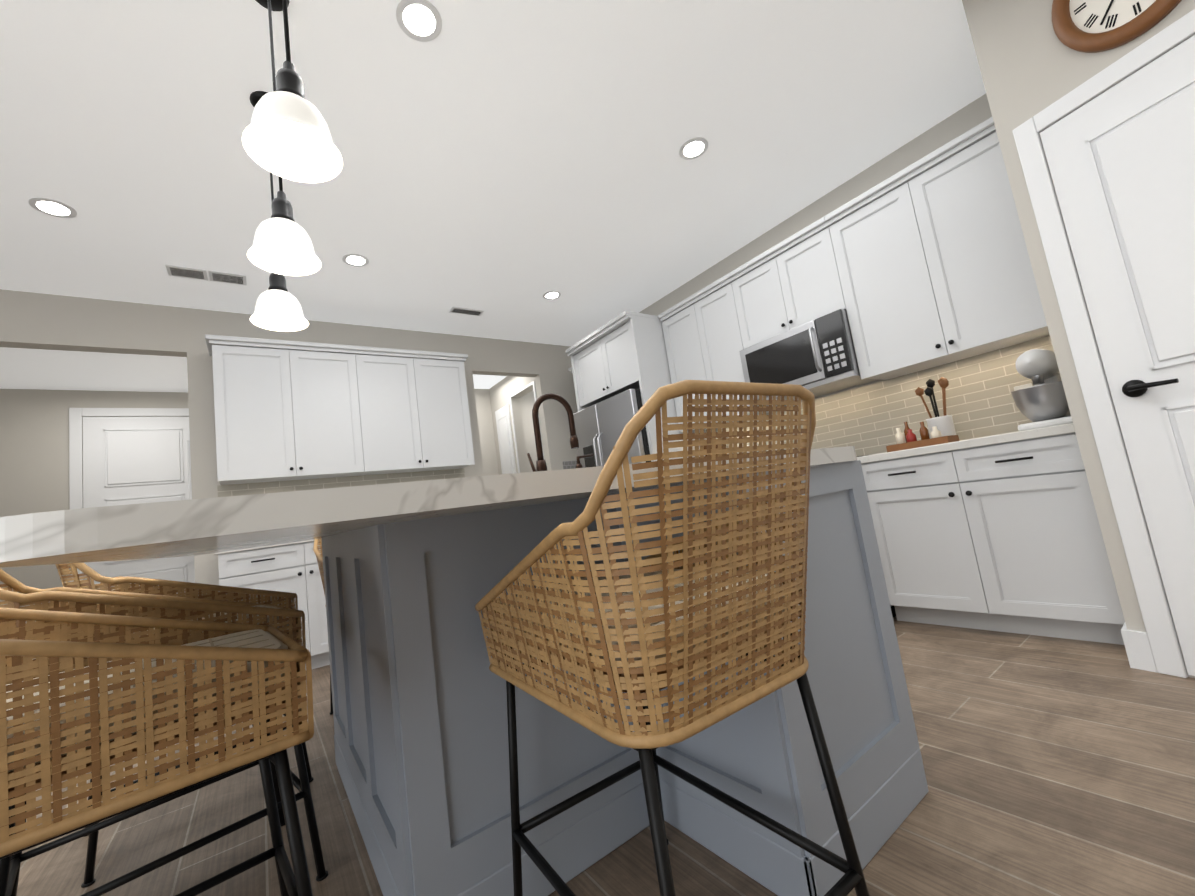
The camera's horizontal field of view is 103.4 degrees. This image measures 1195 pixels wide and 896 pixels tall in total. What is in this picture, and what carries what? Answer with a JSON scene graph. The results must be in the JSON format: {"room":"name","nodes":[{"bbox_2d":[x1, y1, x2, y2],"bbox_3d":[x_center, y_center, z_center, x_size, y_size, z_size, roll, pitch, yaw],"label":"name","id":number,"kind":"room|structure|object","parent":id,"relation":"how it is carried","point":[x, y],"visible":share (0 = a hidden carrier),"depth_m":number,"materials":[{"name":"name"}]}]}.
{"room":"kitchen","nodes":[
{"label":"kitchen","id":0,"kind":"room"},
{"bbox_2d":[0,389,187,622],"bbox_3d":[-4.942,0.753,4.509,1.950,2.660,0.120,-3,-8,-36],"label":"wall","id":1,"kind":"structure","parent":0,"point":[34,450],"depth_m":4.40,"materials":[{"name":"paint"}]},
{"bbox_2d":[69,408,188,581],"bbox_3d":[-4.509,0.809,4.718,1.050,2.480,0.020,-3,-8,-36],"label":"door frame","id":2,"kind":"structure","parent":1,"relation":"attached to","point":[75,464],"depth_m":4.55,"materials":[{"name":"white wood"}]},
{"bbox_2d":[83,417,194,593],"bbox_3d":[-4.487,0.843,4.690,0.870,2.378,0.078,-3,-8,-36],"label":"hall door","id":3,"kind":"structure","parent":1,"relation":"in","point":[132,460],"depth_m":4.74,"materials":[{"name":"white wood"}]},
{"bbox_2d":[0,347,532,392],"bbox_3d":[-2.995,-0.746,5.970,10.600,0.100,3.300,-3,-8,-36],"label":"ceiling","id":4,"kind":"structure","parent":0,"point":[25,368],"depth_m":4.26,"materials":[{"name":"paint"}]},
{"bbox_2d":[0,289,577,595],"bbox_3d":[-3.020,0.297,3.586,7.670,2.810,0.120,-3,-8,-36],"label":"wall","id":5,"kind":"structure","parent":0,"point":[29,320],"depth_m":3.66,"materials":[{"name":"paint"}]},
{"bbox_2d":[187,440,191,499],"bbox_3d":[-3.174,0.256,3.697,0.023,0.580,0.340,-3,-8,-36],"label":"door frame","id":6,"kind":"structure","parent":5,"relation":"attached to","point":[189,470],"depth_m":3.57,"materials":[{"name":"white wood"}]},
{"bbox_2d":[205,334,474,484],"bbox_3d":[-2.079,-0.304,4.070,1.960,1.070,0.385,-3,-8,-36],"label":"wall cabinet","id":7,"kind":"object","parent":5,"relation":"attached to","point":[285,410],"visible":1,"depth_m":3.83,"materials":[{"name":"white wood"}]},
{"bbox_2d":[217,468,464,496],"bbox_3d":[-2.085,0.480,4.134,1.930,0.477,0.008,-3,-8,-36],"label":"backsplash","id":8,"kind":"structure","parent":5,"relation":"attached to","point":[274,487],"depth_m":4.04,"materials":[{"name":"tile"}]},
{"bbox_2d":[0,0,985,345],"bbox_3d":[0.077,-1.847,1.665,10.600,0.100,7.500,-3,-8,-36],"label":"ceiling","id":9,"kind":"structure","parent":0,"point":[508,164],"depth_m":2.47,"materials":[{"name":"paint"}]},
{"bbox_2d":[28,197,76,217],"bbox_3d":[-2.896,-1.276,2.510,0.169,0.005,0.169,-2,-9,-42],"label":"recessed light","id":10,"kind":"object","parent":9,"relation":"in","point":[51,207],"depth_m":2.50,"materials":[{"name":"white plastic"}]},
{"bbox_2d":[165,264,246,285],"bbox_3d":[-2.720,-1.203,3.295,0.430,0.009,0.150,-3,-8,-36],"label":"ceiling vent","id":11,"kind":"object","parent":9,"relation":"in","point":[198,274],"depth_m":3.28,"materials":[{"name":"white metal"}]},
{"bbox_2d":[250,91,308,331],"bbox_3d":[-1.395,-1.027,2.030,0.204,1.020,0.204,-3,-8,-36],"label":"pendant light","id":12,"kind":"object","parent":9,"relation":"hanging from","point":[278,307],"visible":0.85,"depth_m":1.97,"materials":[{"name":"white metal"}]},
{"bbox_2d":[247,0,320,275],"bbox_3d":[-1.097,-1.119,1.614,0.204,1.020,0.204,-3,-8,-36],"label":"pendant light","id":13,"kind":"object","parent":9,"relation":"hanging from","point":[282,244],"visible":1,"depth_m":1.57,"materials":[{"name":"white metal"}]},
{"bbox_2d":[242,0,342,182],"bbox_3d":[-0.800,-1.211,1.197,0.204,1.020,0.204,-3,-8,-36],"label":"pendant light","id":14,"kind":"object","parent":9,"relation":"hanging from","point":[286,134],"visible":1,"depth_m":1.16,"materials":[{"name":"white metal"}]},
{"bbox_2d":[342,254,368,266],"bbox_3d":[-1.724,-1.337,3.362,0.169,0.005,0.169,-2,-9,-42],"label":"recessed light","id":15,"kind":"object","parent":9,"relation":"in","point":[356,260],"depth_m":3.36,"materials":[{"name":"white plastic"}]},
{"bbox_2d":[396,0,441,41],"bbox_3d":[-0.693,-1.665,1.836,0.169,0.005,0.169,-2,-9,-42],"label":"recessed light","id":16,"kind":"object","parent":9,"relation":"in","point":[419,20],"depth_m":1.83,"materials":[{"name":"white plastic"}]},
{"bbox_2d":[449,307,483,315],"bbox_3d":[-1.226,-1.277,4.417,0.300,0.009,0.120,-3,-8,-36],"label":"ceiling vent","id":17,"kind":"object","parent":9,"relation":"in","point":[458,310],"depth_m":4.40,"materials":[{"name":"white metal"}]},
{"bbox_2d":[543,291,560,299],"bbox_3d":[-0.418,-1.403,4.336,0.169,0.005,0.169,-2,-9,-42],"label":"recessed light","id":18,"kind":"object","parent":9,"relation":"in","point":[550,295],"depth_m":4.33,"materials":[{"name":"white plastic"}]},
{"bbox_2d":[679,137,708,159],"bbox_3d":[0.557,-1.732,2.732,0.169,0.005,0.169,-2,-9,-42],"label":"recessed light","id":19,"kind":"object","parent":9,"relation":"in","point":[693,148],"depth_m":2.73,"materials":[{"name":"white plastic"}]},
{"bbox_2d":[474,389,537,475],"bbox_3d":[-1.387,0.494,6.485,2.700,2.660,0.120,-3,-8,-36],"label":"wall","id":20,"kind":"structure","parent":0,"point":[486,433],"depth_m":6.51,"materials":[{"name":"paint"}]},
{"bbox_2d":[489,376,544,474],"bbox_3d":[-0.916,0.366,5.965,0.120,2.660,1.299,-3,-8,-36],"label":"wall","id":21,"kind":"structure","parent":0,"point":[502,391],"depth_m":5.98,"materials":[{"name":"paint"}]},
{"bbox_2d":[495,404,516,473],"bbox_3d":[-1.147,0.595,6.128,0.077,2.288,0.410,-3,-8,-36],"label":"door","id":22,"kind":"structure","parent":21,"relation":"in","point":[505,441],"depth_m":6.19,"materials":[{"name":"white wood"}]},
{"bbox_2d":[509,381,543,472],"bbox_3d":[-0.775,0.447,5.664,0.012,2.390,0.678,-3,-8,-36],"label":"door frame","id":23,"kind":"structure","parent":21,"relation":"attached to","point":[524,388],"depth_m":5.95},
{"bbox_2d":[16,616,1194,895],"bbox_3d":[-0.471,1.282,2.644,10.600,0.050,10.800,-3,-8,-36],"label":"floor","id":24,"kind":"structure","parent":0,"point":[1058,766],"depth_m":1.30,"materials":[{"name":"brown wood"}]},
{"bbox_2d":[0,607,313,895],"bbox_3d":[-0.831,0.570,0.728,0.656,0.998,0.474,-2,-9,-42],"label":"stool","id":25,"kind":"object","parent":24,"relation":"on","point":[139,698],"visible":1,"depth_m":0.68,"materials":[{"name":"wicker"}]},
{"bbox_2d":[0,568,327,895],"bbox_3d":[-1.141,0.672,1.189,0.470,0.992,0.656,-14,-9,42],"label":"stool","id":26,"kind":"object","parent":24,"relation":"on","point":[287,622],"visible":0.31,"depth_m":1.15,"materials":[{"name":"wicker"}]},
{"bbox_2d":[55,563,313,887],"bbox_3d":[-1.485,0.781,1.696,0.470,0.992,0.656,-14,-9,42],"label":"stool","id":27,"kind":"object","parent":24,"relation":"on","point":[225,593],"visible":0.19,"depth_m":1.54,"materials":[{"name":"wicker"}]},
{"bbox_2d":[214,540,329,669],"bbox_3d":[-1.801,1.112,3.789,1.930,0.920,0.654,-3,-8,-36],"label":"base cabinet","id":28,"kind":"object","parent":24,"relation":"on","point":[293,567],"visible":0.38,"depth_m":3.25,"materials":[{"name":"white wood"}]},
{"bbox_2d":[313,539,332,714],"bbox_3d":[-1.120,0.808,2.379,0.480,1.001,0.658,-3,-8,-36],"label":"stool","id":29,"kind":"object","parent":24,"relation":"on","point":[317,552],"visible":0.15,"depth_m":2.39,"materials":[{"name":"wicker"}]},
{"bbox_2d":[574,389,650,467],"bbox_3d":[0.421,0.442,4.429,0.830,1.780,0.920,-3,-8,-36],"label":"fridge","id":30,"kind":"object","parent":24,"relation":"on","point":[599,426],"visible":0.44,"depth_m":4.24,"materials":[{"name":"silver metal"}]},
{"bbox_2d":[316,461,928,895],"bbox_3d":[-0.237,0.668,1.748,1.206,0.880,2.008,-3,-8,-36],"label":"kitchen island","id":31,"kind":"object","parent":24,"relation":"on","point":[416,573],"depth_m":1.10,"materials":[{"name":"grey wood"}]},
{"bbox_2d":[0,446,859,567],"bbox_3d":[-0.476,0.226,1.681,1.650,0.040,2.050,-3,-8,-36],"label":"island countertop","id":32,"kind":"structure","parent":31,"relation":"on","point":[193,527],"depth_m":0.55,"materials":[{"name":"white stone"}]},
{"bbox_2d":[526,393,593,496],"bbox_3d":[-0.108,-0.038,1.740,0.210,0.392,0.350,-3,-8,-36],"label":"faucet","id":33,"kind":"object","parent":32,"relation":"on","point":[541,465],"depth_m":1.79,"materials":[{"name":"brown metal"}]},
{"bbox_2d":[565,311,706,461],"bbox_3d":[0.426,0.104,4.508,0.750,2.460,1.000,-3,-8,-36],"label":"cabinet","id":34,"kind":"object","parent":24,"relation":"on","point":[622,352],"visible":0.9,"depth_m":4.21,"materials":[{"name":"white wood"}]},
{"bbox_2d":[475,380,869,895],"bbox_3d":[0.101,0.455,0.870,0.479,1.001,0.669,-3,-8,-36],"label":"stool","id":35,"kind":"object","parent":24,"relation":"on","point":[639,630],"visible":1,"depth_m":0.66,"materials":[{"name":"wicker"}]},
{"bbox_2d":[856,455,895,616],"bbox_3d":[1.499,0.561,3.073,0.726,0.928,0.767,-3,-8,-36],"label":"range","id":36,"kind":"object","parent":24,"relation":"on","point":[893,610],"depth_m":2.68,"materials":[{"name":"silver metal"}]},
{"bbox_2d":[861,427,1124,644],"bbox_3d":[2.036,0.432,2.428,0.620,0.880,0.912,-3,-8,-36],"label":"base cabinet","id":37,"kind":"object","parent":24,"relation":"on","point":[1001,532],"depth_m":2.18,"materials":[{"name":"white wood"}]},
{"bbox_2d":[857,423,1073,460],"bbox_3d":[1.969,-0.020,2.480,0.630,0.040,0.912,-3,-8,-36],"label":"countertop","id":38,"kind":"structure","parent":37,"relation":"on","point":[1065,427],"depth_m":2.21,"materials":[{"name":"white stone"}]},
{"bbox_2d":[886,422,958,451],"bbox_3d":[1.794,-0.081,2.629,0.160,0.162,0.300,-3,-8,-36],"label":"tray","id":39,"kind":"object","parent":38,"relation":"on","point":[911,442],"visible":1,"depth_m":2.60,"materials":[{"name":"brown wood"}]},
{"bbox_2d":[915,377,955,437],"bbox_3d":[1.952,-0.215,2.709,0.168,0.400,0.180,-3,-8,-36],"label":"utensil crock","id":40,"kind":"object","parent":38,"relation":"on","point":[944,424],"visible":0.83,"depth_m":2.67,"materials":[{"name":"white ceramic"}]},
{"bbox_2d":[1010,349,1072,430],"bbox_3d":[2.148,-0.288,2.266,0.378,0.385,0.216,-3,-8,-36],"label":"mixer","id":41,"kind":"object","parent":38,"relation":"on","point":[1042,403],"visible":0.88,"depth_m":2.17,"materials":[{"name":"white plastic"}]},
{"bbox_2d":[639,94,991,431],"bbox_3d":[2.178,-0.524,2.802,0.120,2.810,7.380,-3,-8,-36],"label":"wall","id":42,"kind":"structure","parent":0,"point":[973,114],"depth_m":3.27,"materials":[{"name":"paint"}]},
{"bbox_2d":[563,335,1053,468],"bbox_3d":[1.041,0.010,3.859,0.519,0.477,4.194,-3,-8,-36],"label":"backsplash","id":43,"kind":"structure","parent":42,"relation":"attached to","point":[871,418],"depth_m":2.92,"materials":[{"name":"tile"}]},
{"bbox_2d":[1014,383,1031,390],"bbox_3d":[2.295,-0.283,2.532,0.008,0.115,0.075,-3,-8,-36],"label":"electrical outlet","id":44,"kind":"object","parent":43,"relation":"attached to","point":[1022,386],"depth_m":2.54,"materials":[{"name":"white plastic"}]},
{"bbox_2d":[568,117,1049,431],"bbox_3d":[1.037,-0.759,3.917,0.385,1.070,4.020,-3,-8,-36],"label":"upper cabinet","id":45,"kind":"object","parent":42,"relation":"attached to","point":[923,263],"visible":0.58,"depth_m":2.70,"materials":[{"name":"white wood"}]},
{"bbox_2d":[739,309,877,405],"bbox_3d":[1.453,-0.591,3.294,0.458,0.428,0.769,-3,-8,-36],"label":"microwave","id":46,"kind":"object","parent":45,"relation":"attached to","point":[817,357],"visible":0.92,"depth_m":3.09,"materials":[{"name":"silver metal"}]},
{"bbox_2d":[962,0,1194,677],"bbox_3d":[2.451,-0.857,0.354,0.939,2.810,3.328,-3,-8,-36],"label":"wall","id":47,"kind":"structure","parent":0,"point":[1031,64],"depth_m":1.25,"materials":[{"name":"paint"}]},
{"bbox_2d":[1012,9,1194,677],"bbox_3d":[1.994,-0.317,1.409,0.020,2.125,0.847,-5,-7,-22],"label":"door frame","id":48,"kind":"structure","parent":47,"relation":"attached to","point":[1144,571],"depth_m":1.73,"materials":[{"name":"white wood"}]},
{"bbox_2d":[1051,0,1180,52],"bbox_3d":[1.785,-1.610,1.597,0.040,0.450,0.387,-5,-7,-22],"label":"wall clock","id":49,"kind":"object","parent":47,"relation":"attached to","point":[1090,26],"visible":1,"depth_m":1.65,"materials":[{"name":"brown wood"}]},
{"bbox_2d":[1040,35,1194,675],"bbox_3d":[1.997,-0.286,1.403,0.192,2.038,0.681,-3,-8,-36],"label":"pantry door","id":50,"kind":"structure","parent":47,"relation":"in","point":[1120,157],"depth_m":1.62,"materials":[{"name":"white wood"}]},
{"bbox_2d":[1121,623,1156,672],"bbox_3d":[-0.170,1.107,2.323,3.175,0.135,9.922,-3,-8,-36],"label":"baseboard","id":51,"kind":"structure","parent":47,"relation":"attached to","point":[1138,650],"depth_m":1.71,"materials":[{"name":"white wood"}]}
]}

